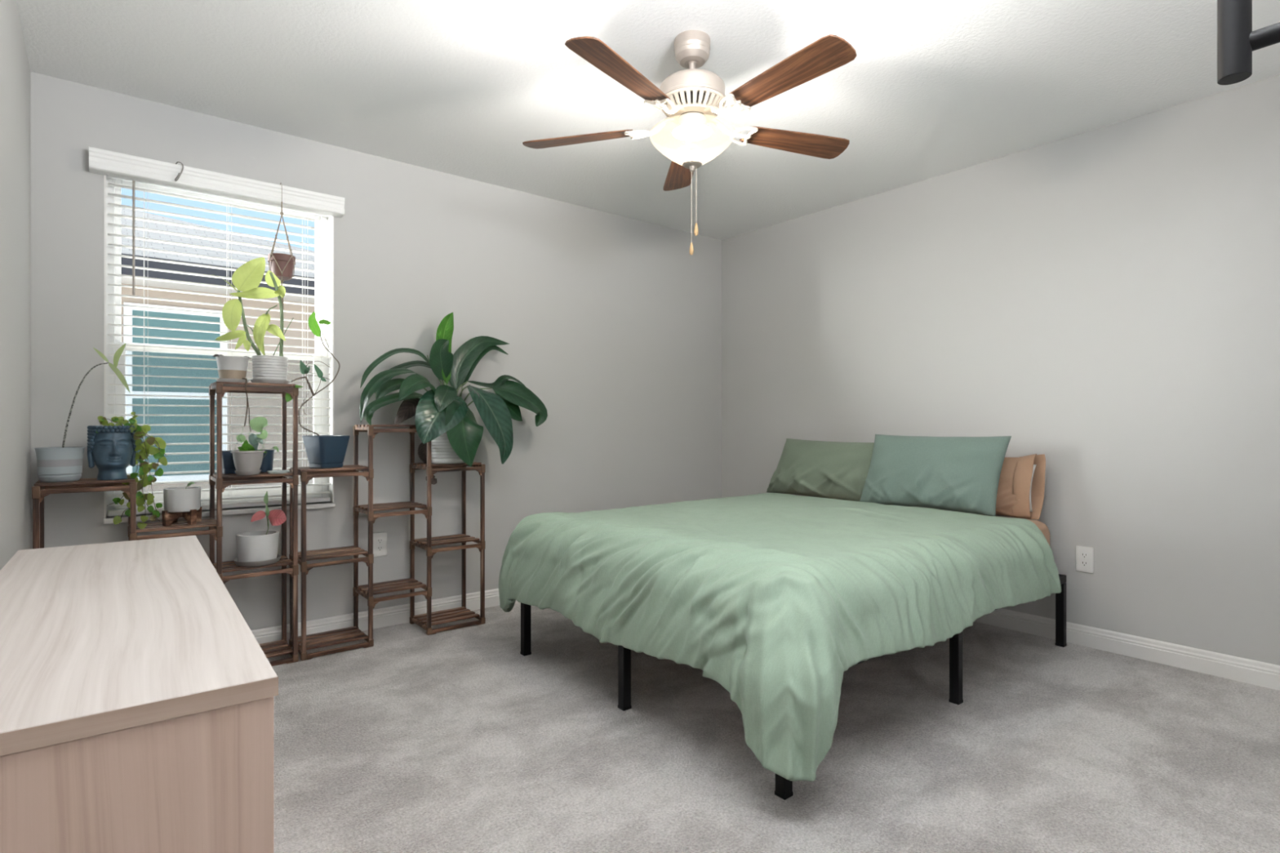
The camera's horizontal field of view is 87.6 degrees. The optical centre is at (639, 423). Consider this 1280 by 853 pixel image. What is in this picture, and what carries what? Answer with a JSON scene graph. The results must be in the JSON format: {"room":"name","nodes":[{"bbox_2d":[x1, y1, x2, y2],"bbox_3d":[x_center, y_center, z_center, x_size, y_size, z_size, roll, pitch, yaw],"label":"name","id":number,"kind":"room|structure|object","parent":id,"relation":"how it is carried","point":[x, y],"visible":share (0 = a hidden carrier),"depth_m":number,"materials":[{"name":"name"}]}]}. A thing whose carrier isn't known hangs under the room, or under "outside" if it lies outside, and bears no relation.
{"room":"bedroom","nodes":[
{"label":"bedroom","id":0,"kind":"room"},
{"bbox_2d":[0,0,31,570],"bbox_3d":[-0.906,-0.165,0.658,0.140,2.440,4.940,0,0,-39],"label":"wall","id":1,"kind":"structure","parent":0,"point":[15,68],"depth_m":2.16,"materials":[{"name":"grey paint"}]},
{"bbox_2d":[31,71,721,630],"bbox_3d":[-0.934,-0.165,3.892,4.145,2.440,0.140,0,0,-39],"label":"wall","id":2,"kind":"structure","parent":0,"point":[611,321],"depth_m":3.61,"materials":[{"name":"grey paint"}]},
{"bbox_2d":[103,174,335,524],"bbox_3d":[-1.911,-0.340,3.094,0.897,1.510,0.162,0,0,-39],"label":"window","id":3,"kind":"structure","parent":2,"relation":"in","point":[108,389],"depth_m":3.10,"materials":[{"name":"white plastic"}]},
{"bbox_2d":[88,146,344,516],"bbox_3d":[-1.880,-0.363,3.043,0.974,1.504,0.140,0,0,-39],"label":"window blind","id":4,"kind":"object","parent":3,"relation":"attached to","point":[114,165],"visible":0.83,"depth_m":3.01,"materials":[{"name":"white plastic"}]},
{"bbox_2d":[174,161,183,181],"bbox_3d":[-1.976,-1.078,2.853,0.033,0.090,0.038,0,0,-9],"label":"hook","id":5,"kind":"object","parent":4,"relation":"hanging from","point":[177,162],"visible":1,"depth_m":2.86,"materials":[{"name":"silver metal"}]},
{"bbox_2d":[268,182,294,309],"bbox_3d":[-1.654,-0.825,3.083,0.105,0.589,0.105,0,0,-29],"label":"hanger","id":6,"kind":"object","parent":4,"relation":"hanging from","point":[281,212],"visible":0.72,"depth_m":3.08,"materials":[{"name":"brown fabric"}]},
{"bbox_2d":[267,253,295,279],"bbox_3d":[-1.654,-0.724,3.083,0.113,0.101,0.113,0,0,-39],"label":"hanging pot","id":7,"kind":"object","parent":6,"relation":"hanging from","point":[282,260],"visible":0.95,"depth_m":3.04,"materials":[{"name":"brown ceramic"}]},
{"bbox_2d":[373,532,386,556],"bbox_3d":[-1.349,0.627,3.463,0.074,0.122,0.009,0,0,-39],"label":"wall outlet","id":8,"kind":"object","parent":2,"relation":"attached to","point":[380,540],"visible":0.91,"depth_m":3.46,"materials":[{"name":"white plastic"}]},
{"bbox_2d":[376,537,383,543],"bbox_3d":[-1.349,0.607,3.462,0.034,0.029,0.003,0,0,-39],"label":"socket","id":9,"kind":"object","parent":8,"relation":"attached to","point":[379,540],"depth_m":3.46,"materials":[{"name":"white plastic"}]},
{"bbox_2d":[376,545,383,551],"bbox_3d":[-1.349,0.646,3.462,0.034,0.029,0.003,0,0,-39],"label":"socket","id":10,"kind":"object","parent":8,"relation":"attached to","point":[379,548],"depth_m":3.46,"materials":[{"name":"white plastic"}]},
{"bbox_2d":[250,588,517,644],"bbox_3d":[-0.885,1.007,3.831,3.865,0.095,0.016,0,0,-39],"label":"baseboard","id":11,"kind":"structure","parent":2,"relation":"attached to","point":[396,615],"depth_m":3.46,"materials":[{"name":"white"}]},
{"bbox_2d":[431,431,464,463],"bbox_3d":[-1.009,0.115,3.518,0.226,0.181,0.226,0,0,-39],"label":"pot","id":12,"kind":"object","parent":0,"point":[442,452],"depth_m":3.42,"materials":[{"name":"white ceramic"}]},
{"bbox_2d":[16,0,1279,239],"bbox_3d":[0.612,-1.435,1.966,4.145,0.100,5.080,0,0,-39],"label":"ceiling","id":13,"kind":"structure","parent":0,"point":[931,88],"depth_m":2.64,"materials":[{"name":"white paint"}]},
{"bbox_2d":[522,30,856,255],"bbox_3d":[0.222,-0.997,2.373,1.272,0.776,1.219,0,0,-39],"label":"ceiling fan","id":14,"kind":"object","parent":13,"relation":"hanging from","point":[691,135],"visible":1,"depth_m":2.31,"materials":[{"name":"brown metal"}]},
{"bbox_2d":[1217,0,1279,84],"bbox_3d":[1.236,-0.977,0.787,0.043,0.818,0.853,0,0,-39],"label":"hanging rail","id":15,"kind":"object","parent":13,"relation":"hanging from","point":[1237,41],"visible":1,"depth_m":1.08,"materials":[{"name":"black metal"}]},
{"bbox_2d":[266,601,1279,852],"bbox_3d":[0.612,1.095,1.966,4.145,0.080,5.080,0,0,-39],"label":"floor","id":16,"kind":"structure","parent":0,"point":[455,740],"depth_m":2.12,"materials":[{"name":"carpet"}]},
{"bbox_2d":[0,535,278,852],"bbox_3d":[-1.056,0.695,1.332,0.410,0.720,1.408,0,0,-37],"label":"dresser","id":17,"kind":"object","parent":16,"relation":"on","point":[136,694],"visible":1,"depth_m":0.86,"materials":[{"name":"brown wood"}]},
{"bbox_2d":[31,381,298,666],"bbox_3d":[-1.934,0.452,2.785,0.876,1.258,0.258,0,0,-39],"label":"plant stand","id":18,"kind":"object","parent":16,"relation":"on","point":[221,481],"visible":0.51,"depth_m":2.87,"materials":[{"name":"brown wood"}]},
{"bbox_2d":[34,342,130,482],"bbox_3d":[-2.166,-0.051,2.602,0.286,0.542,0.147,0,0,-39],"label":"potted plant","id":19,"kind":"object","parent":18,"relation":"on","point":[64,464],"visible":1,"depth_m":2.53,"materials":[{"name":"grey ceramic"}]},
{"bbox_2d":[34,477,135,502],"bbox_3d":[-2.158,0.254,2.606,0.296,0.067,0.252,0,0,-39],"label":"shelf","id":20,"kind":"object","parent":18,"relation":"attached to","point":[42,490],"depth_m":2.55,"materials":[{"name":"brown wood"}]},
{"bbox_2d":[87,411,167,528],"bbox_3d":[-2.042,0.186,2.671,0.266,0.468,0.156,0,0,-22],"label":"planter","id":21,"kind":"object","parent":18,"relation":"on","point":[113,447],"visible":0.99,"depth_m":2.65,"materials":[{"name":"blue ceramic"}]},
{"bbox_2d":[128,518,217,540],"bbox_3d":[-1.937,0.452,2.783,0.302,0.067,0.252,0,0,-39],"label":"shelf","id":22,"kind":"object","parent":18,"relation":"attached to","point":[211,522],"depth_m":2.72,"materials":[{"name":"brown wood"}]},
{"bbox_2d":[161,506,201,525],"bbox_3d":[-1.919,0.387,2.800,0.122,0.062,0.122,0,0,-22],"label":"stand","id":23,"kind":"object","parent":18,"relation":"on","point":[194,516],"visible":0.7,"depth_m":2.77,"materials":[{"name":"brown wood"}]},
{"bbox_2d":[163,481,200,512],"bbox_3d":[-1.919,0.306,2.800,0.131,0.121,0.131,0,0,-39],"label":"bowl planter","id":24,"kind":"object","parent":23,"relation":"on","point":[184,499],"visible":0.96,"depth_m":2.75,"materials":[{"name":"white ceramic"}]},
{"bbox_2d":[222,450,235,474],"bbox_3d":[-1.808,0.170,2.956,0.098,0.100,0.098,0,0,43],"label":"pot","id":25,"kind":"object","parent":18,"relation":"on","point":[228,464],"visible":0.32,"depth_m":2.91,"materials":[{"name":"blue ceramic"}]},
{"bbox_2d":[213,354,251,431],"bbox_3d":[-1.745,-0.131,2.903,0.196,0.334,0.137,0,0,10],"label":"potted plant","id":26,"kind":"object","parent":18,"relation":"on","point":[230,368],"visible":0.93,"depth_m":2.87,"materials":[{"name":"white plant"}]},
{"bbox_2d":[231,417,267,475],"bbox_3d":[-1.691,0.095,2.893,0.140,0.250,0.129,0,0,-39],"label":"potted plant","id":27,"kind":"object","parent":18,"relation":"on","point":[247,460],"visible":1,"depth_m":2.87,"materials":[{"name":"green plant"}]},
{"bbox_2d":[210,471,293,492],"bbox_3d":[-1.714,0.254,2.962,0.303,0.067,0.252,0,0,-39],"label":"shelf","id":28,"kind":"object","parent":18,"relation":"attached to","point":[221,481],"depth_m":2.90,"materials":[{"name":"brown wood"}]},
{"bbox_2d":[209,381,295,399],"bbox_3d":[-1.714,-0.143,2.962,0.303,0.067,0.252,0,0,-39],"label":"shelf","id":29,"kind":"object","parent":18,"relation":"attached to","point":[220,388],"depth_m":2.91,"materials":[{"name":"brown wood"}]},
{"bbox_2d":[213,555,293,584],"bbox_3d":[-1.714,0.651,2.962,0.303,0.067,0.252,0,0,-39],"label":"shelf","id":30,"kind":"object","parent":18,"relation":"attached to","point":[229,566],"depth_m":2.89,"materials":[{"name":"brown wood"}]},
{"bbox_2d":[233,554,281,566],"bbox_3d":[-1.692,0.605,2.957,0.186,0.024,0.186,0,0,-39],"label":"saucer","id":31,"kind":"object","parent":18,"relation":"on","point":[258,563],"visible":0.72,"depth_m":2.89,"materials":[{"name":"white ceramic"}]},
{"bbox_2d":[235,491,286,561],"bbox_3d":[-1.692,0.454,2.957,0.166,0.312,0.166,0,0,29],"label":"potted plant","id":32,"kind":"object","parent":31,"relation":"on","point":[255,545],"visible":0.99,"depth_m":2.92,"materials":[{"name":"pink plant"}]},
{"bbox_2d":[213,257,302,402],"bbox_3d":[-1.694,-0.416,2.921,0.376,0.642,0.209,0,0,-39],"label":"potted plant","id":33,"kind":"object","parent":18,"relation":"on","point":[268,369],"visible":0.98,"depth_m":2.93,"materials":[{"name":"green plant"}]},
{"bbox_2d":[259,446,279,472],"bbox_3d":[-1.711,0.161,3.038,0.110,0.118,0.098,0,0,-39],"label":"pot","id":34,"kind":"object","parent":18,"relation":"on","point":[267,464],"visible":0.51,"depth_m":3.01,"materials":[{"name":"blue ceramic"}]},
{"bbox_2d":[258,640,293,666],"bbox_3d":[-1.714,1.048,2.962,0.303,0.067,0.252,0,0,-39],"label":"shelf","id":35,"kind":"object","parent":18,"relation":"attached to","point":[272,649],"depth_m":2.99,"materials":[{"name":"brown wood"}]},
{"bbox_2d":[266,470,289,473],"bbox_3d":[-1.609,0.215,2.972,0.092,0.010,0.092,0,0,-39],"label":"saucer","id":36,"kind":"object","parent":18,"relation":"on","point":[271,471],"visible":1,"depth_m":2.96,"materials":[{"name":"white ceramic"}]},
{"bbox_2d":[288,424,485,660],"bbox_3d":[-1.239,0.542,3.342,0.884,1.074,0.258,0,0,-39],"label":"plant stand","id":37,"kind":"object","parent":16,"relation":"on","point":[308,642],"visible":0.86,"depth_m":3.33,"materials":[{"name":"brown wood"}]},
{"bbox_2d":[290,311,350,468],"bbox_3d":[-1.486,-0.157,3.102,0.158,0.726,0.220,0,0,31],"label":"potted plant","id":38,"kind":"object","parent":37,"relation":"on","point":[322,451],"visible":1,"depth_m":3.08,"materials":[{"name":"green plant"}]},
{"bbox_2d":[290,465,368,484],"bbox_3d":[-1.462,0.240,3.163,0.305,0.067,0.252,0,0,-39],"label":"shelf","id":39,"kind":"object","parent":37,"relation":"attached to","point":[306,473],"depth_m":3.11,"materials":[{"name":"brown wood"}]},
{"bbox_2d":[290,545,368,574],"bbox_3d":[-1.462,0.643,3.163,0.305,0.067,0.252,0,0,-39],"label":"shelf","id":40,"kind":"object","parent":37,"relation":"attached to","point":[354,550],"depth_m":3.12,"materials":[{"name":"brown wood"}]},
{"bbox_2d":[290,626,368,659],"bbox_3d":[-1.462,1.046,3.163,0.305,0.067,0.252,0,0,-39],"label":"shelf","id":41,"kind":"object","parent":37,"relation":"attached to","point":[331,637],"depth_m":3.13,"materials":[{"name":"brown wood"}]},
{"bbox_2d":[354,424,417,438],"bbox_3d":[-1.239,0.038,3.343,0.300,0.067,0.252,0,0,-39],"label":"shelf","id":42,"kind":"object","parent":37,"relation":"attached to","point":[371,432],"depth_m":3.24,"materials":[{"name":"brown wood"}]},
{"bbox_2d":[355,501,427,523],"bbox_3d":[-1.239,0.441,3.343,0.300,0.067,0.252,0,0,-39],"label":"shelf","id":43,"kind":"object","parent":37,"relation":"attached to","point":[364,508],"depth_m":3.29,"materials":[{"name":"brown wood"}]},
{"bbox_2d":[355,577,427,608],"bbox_3d":[-1.239,0.844,3.343,0.300,0.067,0.252,0,0,-39],"label":"shelf","id":44,"kind":"object","parent":37,"relation":"attached to","point":[411,584],"depth_m":3.31,"materials":[{"name":"brown wood"}]},
{"bbox_2d":[411,462,481,477],"bbox_3d":[-1.016,0.240,3.522,0.304,0.067,0.252,0,0,-39],"label":"shelf","id":45,"kind":"object","parent":37,"relation":"attached to","point":[431,468],"depth_m":3.45,"materials":[{"name":"brown wood"}]},
{"bbox_2d":[411,533,481,558],"bbox_3d":[-1.016,0.643,3.522,0.304,0.067,0.252,0,0,-39],"label":"shelf","id":46,"kind":"object","parent":37,"relation":"attached to","point":[422,543],"depth_m":3.48,"materials":[{"name":"brown wood"}]},
{"bbox_2d":[411,606,481,634],"bbox_3d":[-1.016,1.046,3.522,0.304,0.067,0.252,0,0,-39],"label":"shelf","id":47,"kind":"object","parent":37,"relation":"attached to","point":[452,615],"depth_m":3.49,"materials":[{"name":"brown wood"}]},
{"bbox_2d":[359,312,547,484],"bbox_3d":[-0.941,-0.139,3.501,1.025,0.891,0.335,0,0,-39],"label":"potted plant","id":48,"kind":"object","parent":37,"relation":"on","point":[443,418],"visible":0.91,"depth_m":3.42,"materials":[{"name":"green plant"}]},
{"bbox_2d":[520,573,1066,799],"bbox_3d":[0.739,0.887,3.115,2.080,0.336,1.525,0,0,-39],"label":"frame","id":49,"kind":"object","parent":16,"relation":"on","point":[784,787],"visible":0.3,"depth_m":2.52,"materials":[{"name":"black metal"}]},
{"bbox_2d":[979,514,1049,545],"bbox_3d":[0.724,0.587,3.109,1.978,0.261,1.473,0,0,-39],"label":"mattress","id":50,"kind":"object","parent":49,"relation":"on","point":[1043,527],"visible":0.07,"depth_m":3.11,"materials":[{"name":"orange fabric"}]},
{"bbox_2d":[498,493,1061,781],"bbox_3d":[0.545,0.662,2.937,1.841,0.539,1.814,0,0,-39],"label":"duvet","id":51,"kind":"object","parent":50,"relation":"on","point":[774,597],"visible":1,"depth_m":2.23,"materials":[{"name":"green fabric"}]},
{"bbox_2d":[766,438,874,501],"bbox_3d":[1.089,0.273,3.984,0.228,0.359,0.835,0,0,-39],"label":"pillow","id":52,"kind":"object","parent":50,"relation":"on","point":[839,470],"visible":0.85,"depth_m":3.93,"materials":[{"name":"green fabric"}]},
{"bbox_2d":[859,434,1011,515],"bbox_3d":[1.474,0.247,3.408,0.228,0.377,0.715,0,0,-39],"label":"pillow","id":53,"kind":"object","parent":50,"relation":"on","point":[951,473],"visible":0.98,"depth_m":3.32,"materials":[{"name":"teal fabric"}]},
{"bbox_2d":[995,453,1045,519],"bbox_3d":[1.668,0.301,3.451,0.227,0.311,0.726,0,0,-39],"label":"pillow","id":54,"kind":"object","parent":50,"relation":"on","point":[1021,484],"visible":0.32,"depth_m":3.23,"materials":[{"name":"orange fabric"}]},
{"bbox_2d":[721,75,1279,665],"bbox_3d":[2.217,-0.165,3.164,0.140,2.440,4.940,0,0,-39],"label":"wall","id":55,"kind":"structure","parent":0,"point":[1104,301],"depth_m":3.17,"materials":[{"name":"grey paint"}]},
{"bbox_2d":[1075,545,1093,573],"bbox_3d":[2.114,0.645,3.175,0.009,0.122,0.074,0,0,-39],"label":"wall outlet","id":56,"kind":"object","parent":55,"relation":"attached to","point":[1084,555],"visible":1,"depth_m":3.17,"materials":[{"name":"white plastic"}]},
{"bbox_2d":[1080,551,1088,558],"bbox_3d":[2.112,0.625,3.174,0.003,0.029,0.034,0,0,-39],"label":"socket","id":57,"kind":"object","parent":56,"relation":"attached to","point":[1082,554],"depth_m":3.17,"materials":[{"name":"grey plastic"}]},
{"bbox_2d":[1080,560,1088,566],"bbox_3d":[2.112,0.664,3.174,0.003,0.029,0.034,0,0,-39],"label":"socket","id":58,"kind":"object","parent":56,"relation":"attached to","point":[1082,562],"depth_m":3.17,"materials":[{"name":"grey plastic"}]},
{"bbox_2d":[974,608,1279,690],"bbox_3d":[2.118,1.007,3.164,0.016,0.095,4.784,0,0,-39],"label":"baseboard","id":59,"kind":"structure","parent":55,"relation":"attached to","point":[1256,673],"depth_m":2.97,"materials":[{"name":"white"}]},
{"label":"outside","id":60,"kind":"structure","parent":0,"visible":0},
{"bbox_3d":[-7.813,1.330,12.931,32.000,0.150,22.050,0,0,-39],"label":"ground","id":61,"kind":"structure","parent":60,"visible":0},
{"bbox_2d":[121,208,315,492],"bbox_3d":[-4.585,-0.558,8.629,4.890,3.625,6.400,0,0,-39],"label":"house","id":62,"kind":"structure","parent":61,"relation":"on","point":[128,242],"depth_m":5.75,"materials":[{"name":"beige paint"}]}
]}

